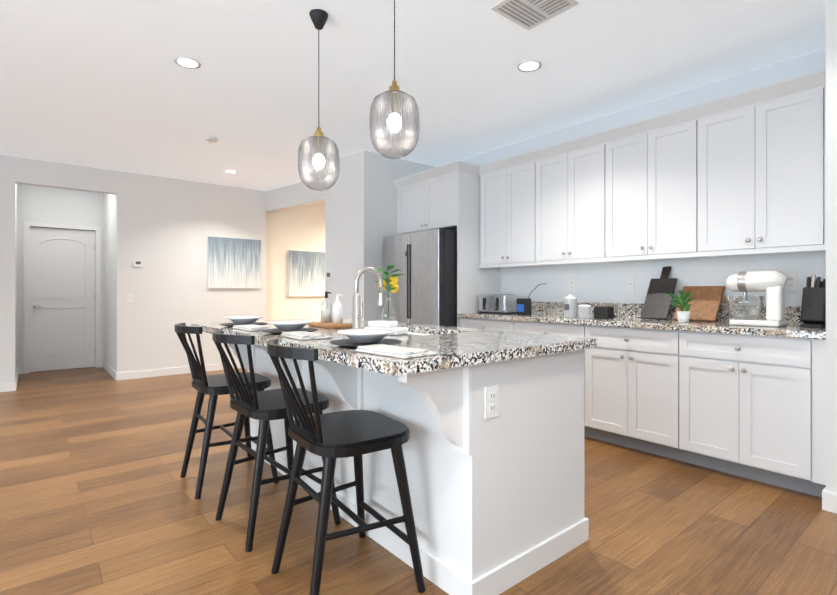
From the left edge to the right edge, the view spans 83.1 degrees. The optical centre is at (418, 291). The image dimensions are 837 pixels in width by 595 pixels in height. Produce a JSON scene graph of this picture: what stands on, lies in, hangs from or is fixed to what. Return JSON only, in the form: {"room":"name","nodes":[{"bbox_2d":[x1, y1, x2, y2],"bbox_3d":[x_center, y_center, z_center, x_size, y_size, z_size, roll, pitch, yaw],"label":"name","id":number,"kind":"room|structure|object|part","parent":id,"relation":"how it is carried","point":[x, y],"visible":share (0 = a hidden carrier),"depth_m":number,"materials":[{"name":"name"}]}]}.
{"room":"kitchen","nodes":[
{"label":"kitchen","id":0,"kind":"room"},
{"bbox_2d":[15,184,18,377],"bbox_3d":[-5.165,-0.204,5.973,0.120,2.667,1.400,0,0,-39],"label":"wall","id":1,"kind":"structure","parent":0,"point":[16,185],"depth_m":6.09,"materials":[{"name":"white paint"}]},
{"bbox_2d":[0,381,16,391],"bbox_3d":[-6.333,1.081,3.940,4.533,0.095,0.013,0,0,-39],"label":"baseboard","id":2,"kind":"structure","parent":1,"relation":"attached to","point":[5,387],"depth_m":5.33,"materials":[{"name":"white"}]},
{"bbox_2d":[15,367,21,380],"bbox_3d":[-5.033,1.082,5.938,0.040,0.095,1.380,0,0,-39],"label":"baseboard","id":3,"kind":"structure","parent":1,"relation":"attached to","point":[19,369],"depth_m":6.46,"materials":[{"name":"white"}]},
{"bbox_2d":[19,184,98,366],"bbox_3d":[-5.143,-0.204,6.820,0.930,2.667,0.120,0,0,-39],"label":"wall","id":4,"kind":"structure","parent":0,"point":[40,204],"depth_m":6.69,"materials":[{"name":"white paint"}]},
{"bbox_2d":[23,221,100,373],"bbox_3d":[-5.127,0.082,6.823,0.890,2.095,0.136,0,0,-39],"label":"door frame","id":5,"kind":"structure","parent":4,"relation":"attached to","point":[26,302],"depth_m":6.58,"materials":[{"name":"white wood"}]},
{"bbox_2d":[30,227,94,371],"bbox_3d":[-5.106,0.111,6.798,0.752,2.022,0.112,0,0,-39],"label":"hall door","id":6,"kind":"structure","parent":4,"relation":"in","point":[62,298],"depth_m":6.80,"materials":[{"name":"white wood"}]},
{"bbox_2d":[99,193,115,370],"bbox_3d":[-4.320,-0.204,6.669,0.150,2.667,1.400,0,0,-39],"label":"wall","id":7,"kind":"structure","parent":0,"point":[107,202],"depth_m":6.67,"materials":[{"name":"white paint"}]},
{"bbox_2d":[101,361,115,378],"bbox_3d":[-4.292,1.082,6.548,0.020,0.095,1.380,0,0,-39],"label":"baseboard","id":8,"kind":"structure","parent":7,"relation":"attached to","point":[103,364],"depth_m":6.56,"materials":[{"name":"white"}]},
{"bbox_2d":[0,155,274,383],"bbox_3d":[-5.181,-0.205,4.955,7.600,2.667,0.152,0,0,-39],"label":"wall","id":9,"kind":"structure","parent":0,"point":[166,227],"depth_m":6.35,"materials":[{"name":"white paint"}]},
{"bbox_2d":[127,293,132,301],"bbox_3d":[-3.722,0.080,6.093,0.072,0.118,0.008,0,0,-39],"label":"light switch","id":10,"kind":"object","parent":9,"relation":"attached to","point":[129,297],"visible":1,"depth_m":6.09,"materials":[{"name":"white plastic"}]},
{"bbox_2d":[133,260,142,266],"bbox_3d":[-3.648,-0.363,6.145,0.110,0.085,0.022,0,0,-39],"label":"thermostat","id":11,"kind":"object","parent":9,"relation":"attached to","point":[137,263],"visible":1,"depth_m":6.13,"materials":[{"name":"white plastic"}]},
{"bbox_2d":[115,362,240,379],"bbox_3d":[-3.085,1.082,6.614,1.953,0.095,0.013,0,0,-39],"label":"baseboard","id":12,"kind":"structure","parent":9,"relation":"attached to","point":[210,367],"depth_m":6.32,"materials":[{"name":"white"}]},
{"bbox_3d":[-2.688,-0.415,6.929,0.762,0.732,0.031,0,0,-39],"label":"canvas picture","id":13,"kind":"part","parent":9,"relation":"part of"},
{"bbox_2d":[266,203,324,319],"bbox_3d":[-0.397,-0.203,9.173,5.650,2.667,0.120,0,0,-39],"label":"wall","id":14,"kind":"structure","parent":0,"point":[300,229],"depth_m":7.68,"materials":[{"name":"white paint"}]},
{"bbox_2d":[288,250,324,296],"bbox_3d":[-1.811,-0.295,7.910,0.762,0.752,0.031,0,0,-39],"label":"picture","id":15,"kind":"object","parent":14,"relation":"attached to","point":[306,273],"visible":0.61,"depth_m":7.85,"materials":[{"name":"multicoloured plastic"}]},
{"bbox_2d":[266,182,324,211],"bbox_3d":[-1.529,-1.384,6.636,2.015,0.307,0.150,0,0,41],"label":"header beam","id":16,"kind":"structure","parent":0,"point":[294,196],"depth_m":6.79,"materials":[{"name":"white paint"}]},
{"bbox_2d":[325,151,434,319],"bbox_3d":[-0.463,-0.204,5.833,1.307,2.667,0.888,0,0,-39],"label":"wall","id":17,"kind":"structure","parent":0,"point":[360,208],"depth_m":5.30,"materials":[{"name":"white paint"}]},
{"bbox_2d":[326,272,331,280],"bbox_3d":[-1.046,-0.176,5.520,0.080,0.110,0.020,0,0,41],"label":"keypad","id":18,"kind":"object","parent":17,"relation":"attached to","point":[328,276],"visible":0.96,"depth_m":5.50,"materials":[{"name":"white plastic"}]},
{"bbox_2d":[0,0,825,190],"bbox_3d":[-0.463,-1.564,3.472,13.000,0.050,14.000,0,0,-39],"label":"ceiling","id":19,"kind":"structure","parent":0,"point":[108,84],"depth_m":3.29,"materials":[{"name":"white paint"}]},
{"bbox_2d":[174,56,200,68],"bbox_3d":[-1.551,-1.536,3.172,0.164,0.006,0.164,0,0,-39],"label":"recessed light","id":20,"kind":"object","parent":19,"relation":"in","point":[188,63],"visible":1,"depth_m":3.17,"materials":[{"name":"white plastic"}]},
{"bbox_2d":[205,136,217,142],"bbox_3d":[-2.074,-1.523,4.736,0.124,0.030,0.124,0,0,-39],"label":"smoke detector","id":21,"kind":"object","parent":19,"relation":"attached to","point":[211,139],"visible":1,"depth_m":4.70,"materials":[{"name":"white plastic"}]},
{"bbox_2d":[224,170,237,172],"bbox_3d":[-2.395,-1.534,6.039,0.164,0.006,0.164,0,0,-39],"label":"recessed light","id":22,"kind":"object","parent":19,"relation":"in","point":[230,171],"visible":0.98,"depth_m":6.04,"materials":[{"name":"white plastic"}]},
{"bbox_2d":[298,9,339,190],"bbox_3d":[-0.553,-1.054,2.621,0.228,0.968,0.228,0,0,-39],"label":"pendant light","id":23,"kind":"object","parent":19,"relation":"hanging from","point":[318,161],"visible":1,"depth_m":2.54,"materials":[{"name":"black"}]},
{"bbox_2d":[369,0,419,158],"bbox_3d":[-0.109,-1.077,2.144,0.228,0.923,0.228,0,0,-39],"label":"pendant light","id":24,"kind":"object","parent":19,"relation":"hanging from","point":[394,123],"visible":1,"depth_m":2.06,"materials":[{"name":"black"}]},
{"bbox_2d":[517,60,541,71],"bbox_3d":[0.755,-1.536,3.219,0.164,0.006,0.164,0,0,-39],"label":"recessed light","id":25,"kind":"object","parent":19,"relation":"in","point":[529,66],"visible":1,"depth_m":3.22,"materials":[{"name":"white plastic"}]},
{"bbox_2d":[490,0,578,29],"bbox_3d":[0.622,-1.533,2.539,0.330,0.011,0.330,0,0,-39],"label":"ceiling vent","id":26,"kind":"object","parent":19,"relation":"in","point":[528,14],"visible":1,"depth_m":2.56,"materials":[{"name":"white metal"}]},
{"bbox_2d":[0,367,836,594],"bbox_3d":[-0.463,1.153,3.470,13.000,0.050,14.000,0,0,-39],"label":"floor","id":27,"kind":"structure","parent":0,"point":[97,494],"depth_m":2.32,"materials":[{"name":"brown wood"}]},
{"bbox_2d":[175,323,278,498],"bbox_3d":[-1.168,0.661,2.830,0.519,0.939,0.508,0,0,-39],"label":"bar stool","id":28,"kind":"object","parent":27,"relation":"on","point":[212,386],"visible":0.81,"depth_m":2.72,"materials":[{"name":"black paint"}]},
{"bbox_2d":[212,330,340,551],"bbox_3d":[-0.733,0.661,2.325,0.519,0.939,0.508,0,0,-39],"label":"bar stool","id":29,"kind":"object","parent":27,"relation":"on","point":[265,407],"visible":0.79,"depth_m":2.21,"materials":[{"name":"black paint"}]},
{"bbox_2d":[267,339,425,594],"bbox_3d":[-0.301,0.661,1.834,0.530,0.939,0.509,0,0,-39],"label":"bar stool","id":30,"kind":"object","parent":27,"relation":"on","point":[356,435],"visible":1,"depth_m":1.77,"materials":[{"name":"black paint"}]},
{"bbox_2d":[211,330,588,594],"bbox_3d":[-0.326,0.690,2.680,1.018,0.876,2.221,0,0,-39],"label":"kitchen island","id":31,"kind":"object","parent":27,"relation":"on","point":[497,502],"depth_m":1.89,"materials":[{"name":"white paint"}]},
{"bbox_2d":[191,320,526,377],"bbox_3d":[-0.558,0.232,2.492,0.630,0.040,2.290,0,0,-39],"label":"island countertop","id":32,"kind":"structure","parent":31,"relation":"on","point":[453,353],"depth_m":1.76,"materials":[{"name":"stone"}]},
{"bbox_2d":[219,316,273,330],"bbox_3d":[-0.986,0.184,2.800,0.282,0.056,0.554,0,0,-39],"label":"place setting","id":33,"kind":"object","parent":32,"relation":"on","point":[248,323],"visible":0.94,"depth_m":2.83,"materials":[{"name":"grey ceramic"}]},
{"bbox_2d":[261,320,331,339],"bbox_3d":[-0.576,0.184,2.333,0.282,0.056,0.556,0,0,-39],"label":"place setting","id":34,"kind":"object","parent":32,"relation":"on","point":[294,329],"visible":1,"depth_m":2.35,"materials":[{"name":"white ceramic"}]},
{"bbox_2d":[308,291,351,328],"bbox_3d":[-0.527,0.105,2.848,0.160,0.212,0.300,0,0,-39],"label":"soap tray","id":35,"kind":"object","parent":32,"relation":"on","point":[326,318],"visible":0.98,"depth_m":2.80,"materials":[{"name":"white ceramic"}]},
{"bbox_2d":[351,267,384,328],"bbox_3d":[-0.263,0.038,2.558,0.209,0.347,0.095,0,0,-39],"label":"kitchen faucet","id":36,"kind":"object","parent":32,"relation":"on","point":[357,314],"visible":0.94,"depth_m":2.52,"materials":[{"name":"silver metal"}]},
{"bbox_2d":[330,329,437,358],"bbox_3d":[-0.123,0.183,1.763,0.287,0.056,0.552,0,0,-39],"label":"place setting","id":37,"kind":"object","parent":32,"relation":"on","point":[372,341],"visible":1,"depth_m":1.76,"materials":[{"name":"grey fabric"}]},
{"bbox_2d":[364,320,407,334],"bbox_3d":[-0.163,0.179,2.358,0.200,0.065,0.120,0,0,31],"label":"dish towel","id":38,"kind":"object","parent":32,"relation":"on","point":[382,324],"visible":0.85,"depth_m":2.32,"materials":[{"name":"white fabric"}]},
{"bbox_2d":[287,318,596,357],"bbox_3d":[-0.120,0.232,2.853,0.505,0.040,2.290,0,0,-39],"label":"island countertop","id":39,"kind":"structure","parent":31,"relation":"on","point":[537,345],"depth_m":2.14,"materials":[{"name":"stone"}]},
{"bbox_2d":[375,265,403,320],"bbox_3d":[-0.199,0.024,3.057,0.200,0.376,0.265,0,0,-39],"label":"vase","id":40,"kind":"object","parent":39,"relation":"on","point":[393,286],"visible":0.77,"depth_m":3.05,"materials":[{"name":"clear glass"}]},
{"bbox_2d":[485,385,497,418],"bbox_3d":[0.271,0.407,1.745,0.072,0.118,0.008,0,0,-39],"label":"outlet","id":41,"kind":"object","parent":31,"relation":"attached to","point":[491,401],"visible":1,"depth_m":1.74,"materials":[{"name":"white plastic"}]},
{"bbox_2d":[384,229,456,326],"bbox_3d":[0.213,0.262,5.148,0.813,1.735,0.920,0,0,-39],"label":"refrigerator","id":42,"kind":"object","parent":27,"relation":"on","point":[424,263],"visible":0.23,"depth_m":4.70,"materials":[{"name":"grey metal"}]},
{"bbox_2d":[458,317,520,331],"bbox_3d":[0.872,0.691,4.551,0.627,0.875,0.755,0,0,-39],"label":"base cabinet","id":43,"kind":"object","parent":27,"relation":"on","point":[465,322],"depth_m":4.32,"materials":[{"name":"white paint"}]},
{"bbox_2d":[521,321,592,437],"bbox_3d":[1.287,0.691,4.047,0.627,0.875,0.799,0,0,-39],"label":"base cabinet","id":44,"kind":"object","parent":27,"relation":"on","point":[584,331],"depth_m":3.60,"materials":[{"name":"white paint"}]},
{"bbox_2d":[593,325,688,462],"bbox_3d":[1.716,0.691,3.526,0.627,0.875,0.799,0,0,-39],"label":"base cabinet","id":45,"kind":"object","parent":27,"relation":"on","point":[641,376],"depth_m":3.26,"materials":[{"name":"white paint"}]},
{"bbox_2d":[689,333,825,496],"bbox_3d":[2.148,0.690,3.002,0.627,0.875,0.807,0,0,-39],"label":"base cabinet","id":46,"kind":"object","parent":27,"relation":"on","point":[721,393],"depth_m":2.73,"materials":[{"name":"white paint"}]},
{"bbox_2d":[457,313,825,340],"bbox_3d":[1.511,0.233,3.761,0.647,0.040,2.788,0,0,-39],"label":"countertop","id":47,"kind":"structure","parent":46,"relation":"on","point":[810,334],"depth_m":3.20,"materials":[{"name":"stone"}]},
{"bbox_2d":[478,294,516,313],"bbox_3d":[0.769,0.119,4.654,0.194,0.187,0.360,0,0,-39],"label":"toaster","id":48,"kind":"object","parent":47,"relation":"on","point":[498,303],"visible":1,"depth_m":4.55,"materials":[{"name":"silver metal"}]},
{"bbox_2d":[516,283,545,314],"bbox_3d":[1.093,0.066,4.415,0.448,0.293,0.100,0,0,-39],"label":"smart display","id":49,"kind":"object","parent":47,"relation":"on","point":[523,306],"visible":1,"depth_m":4.27,"materials":[{"name":"black plastic"}]},
{"bbox_2d":[564,295,576,317],"bbox_3d":[1.255,0.119,3.901,0.107,0.187,0.107,0,0,6],"label":"canister set","id":50,"kind":"object","parent":47,"relation":"on","point":[569,301],"depth_m":3.85,"materials":[{"name":"white ceramic"}]},
{"bbox_2d":[574,303,590,317],"bbox_3d":[1.328,0.159,3.781,0.099,0.108,0.099,0,0,42],"label":"canister set","id":51,"kind":"object","parent":47,"relation":"on","point":[584,311],"depth_m":3.75,"materials":[{"name":"white ceramic"}]},
{"bbox_2d":[594,306,613,318],"bbox_3d":[1.462,0.165,3.729,0.100,0.095,0.120,0,0,-39],"label":"canister set","id":52,"kind":"object","parent":47,"relation":"on","point":[600,312],"depth_m":3.69,"materials":[{"name":"ceramic"}]},
{"bbox_2d":[640,266,677,319],"bbox_3d":[1.865,0.006,3.639,0.250,0.407,0.200,0,0,-39],"label":"cutting board","id":53,"kind":"object","parent":47,"relation":"on","point":[657,305],"depth_m":3.62,"materials":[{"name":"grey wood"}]},
{"bbox_2d":[667,290,692,321],"bbox_3d":[1.818,0.102,3.286,0.190,0.220,0.159,0,0,-39],"label":"potted plant","id":54,"kind":"object","parent":47,"relation":"on","point":[683,314],"visible":1,"depth_m":3.26,"materials":[{"name":"green plant"}]},
{"bbox_2d":[671,285,738,321],"bbox_3d":[2.081,0.084,3.415,0.200,0.250,0.380,0,0,-39],"label":"cutting board","id":55,"kind":"object","parent":47,"relation":"on","point":[705,302],"depth_m":3.42,"materials":[{"name":"brown wood"}]},
{"bbox_2d":[725,270,787,326],"bbox_3d":[2.122,0.041,2.974,0.206,0.342,0.322,0,0,-39],"label":"stand mixer","id":56,"kind":"object","parent":47,"relation":"on","point":[772,283],"visible":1,"depth_m":2.92,"materials":[{"name":"white metal"}]},
{"bbox_2d":[800,274,825,327],"bbox_3d":[2.381,0.052,2.833,0.232,0.319,0.110,0,0,-39],"label":"knife block","id":57,"kind":"object","parent":47,"relation":"on","point":[813,310],"visible":0.88,"depth_m":2.80,"materials":[{"name":"black"}]},
{"bbox_2d":[459,48,825,306],"bbox_3d":[2.940,-0.206,2.633,0.120,2.667,8.380,0,0,-39],"label":"wall","id":58,"kind":"structure","parent":0,"point":[600,282],"depth_m":3.82,"materials":[{"name":"white paint"}]},
{"bbox_2d":[397,160,476,235],"bbox_3d":[0.312,-0.962,5.238,0.622,0.613,0.973,0,0,-39],"label":"upper cabinet","id":59,"kind":"object","parent":58,"relation":"attached to","point":[445,197],"depth_m":4.86,"materials":[{"name":"white paint"}]},
{"bbox_2d":[477,148,540,267],"bbox_3d":[0.988,-0.770,4.648,0.327,0.998,0.758,0,0,-39],"label":"upper cabinet","id":60,"kind":"object","parent":58,"relation":"attached to","point":[509,189],"depth_m":4.52,"materials":[{"name":"white paint"}]},
{"bbox_2d":[569,279,575,290],"bbox_3d":[1.422,-0.061,4.375,0.008,0.118,0.072,0,0,-39],"label":"outlet","id":61,"kind":"object","parent":58,"relation":"attached to","point":[572,284],"visible":1,"depth_m":4.37,"materials":[{"name":"white plastic"}]},
{"bbox_2d":[541,128,612,263],"bbox_3d":[1.404,-0.770,4.143,0.327,0.998,0.799,0,0,-39],"label":"upper cabinet","id":62,"kind":"object","parent":58,"relation":"attached to","point":[577,175],"depth_m":3.97,"materials":[{"name":"white paint"}]},
{"bbox_2d":[626,277,634,290],"bbox_3d":[1.772,-0.062,3.951,0.008,0.118,0.072,0,0,-39],"label":"light switch","id":63,"kind":"object","parent":58,"relation":"attached to","point":[630,283],"visible":1,"depth_m":3.95,"materials":[{"name":"white plastic"}]},
{"bbox_2d":[613,101,712,259],"bbox_3d":[1.833,-0.771,3.622,0.327,0.998,0.799,0,0,-39],"label":"upper cabinet","id":64,"kind":"object","parent":58,"relation":"attached to","point":[661,163],"depth_m":3.44,"materials":[{"name":"white paint"}]},
{"bbox_2d":[531,301,802,324],"bbox_3d":[1.751,0.156,3.958,0.025,0.115,2.788,0,0,-39],"label":"backsplash","id":65,"kind":"structure","parent":58,"relation":"attached to","point":[792,313],"depth_m":3.89,"materials":[{"name":"stone"}]},
{"bbox_2d":[709,68,825,255],"bbox_3d":[2.265,-0.771,3.098,0.327,0.998,0.807,0,0,-39],"label":"upper cabinet","id":66,"kind":"object","parent":58,"relation":"attached to","point":[742,173],"depth_m":2.94,"materials":[{"name":"white paint"}]},
{"bbox_2d":[784,273,797,290],"bbox_3d":[2.458,-0.062,3.117,0.008,0.118,0.072,0,0,-39],"label":"outlet","id":67,"kind":"object","parent":58,"relation":"attached to","point":[792,283],"visible":0.79,"depth_m":3.11,"materials":[{"name":"white plastic"}]},
{"bbox_2d":[826,0,836,493],"bbox_3d":[3.602,-0.207,0.712,0.110,2.667,4.573,0,0,-39],"label":"wall","id":68,"kind":"structure","parent":0,"point":[831,246],"depth_m":2.42,"materials":[{"name":"white paint"}]}
]}

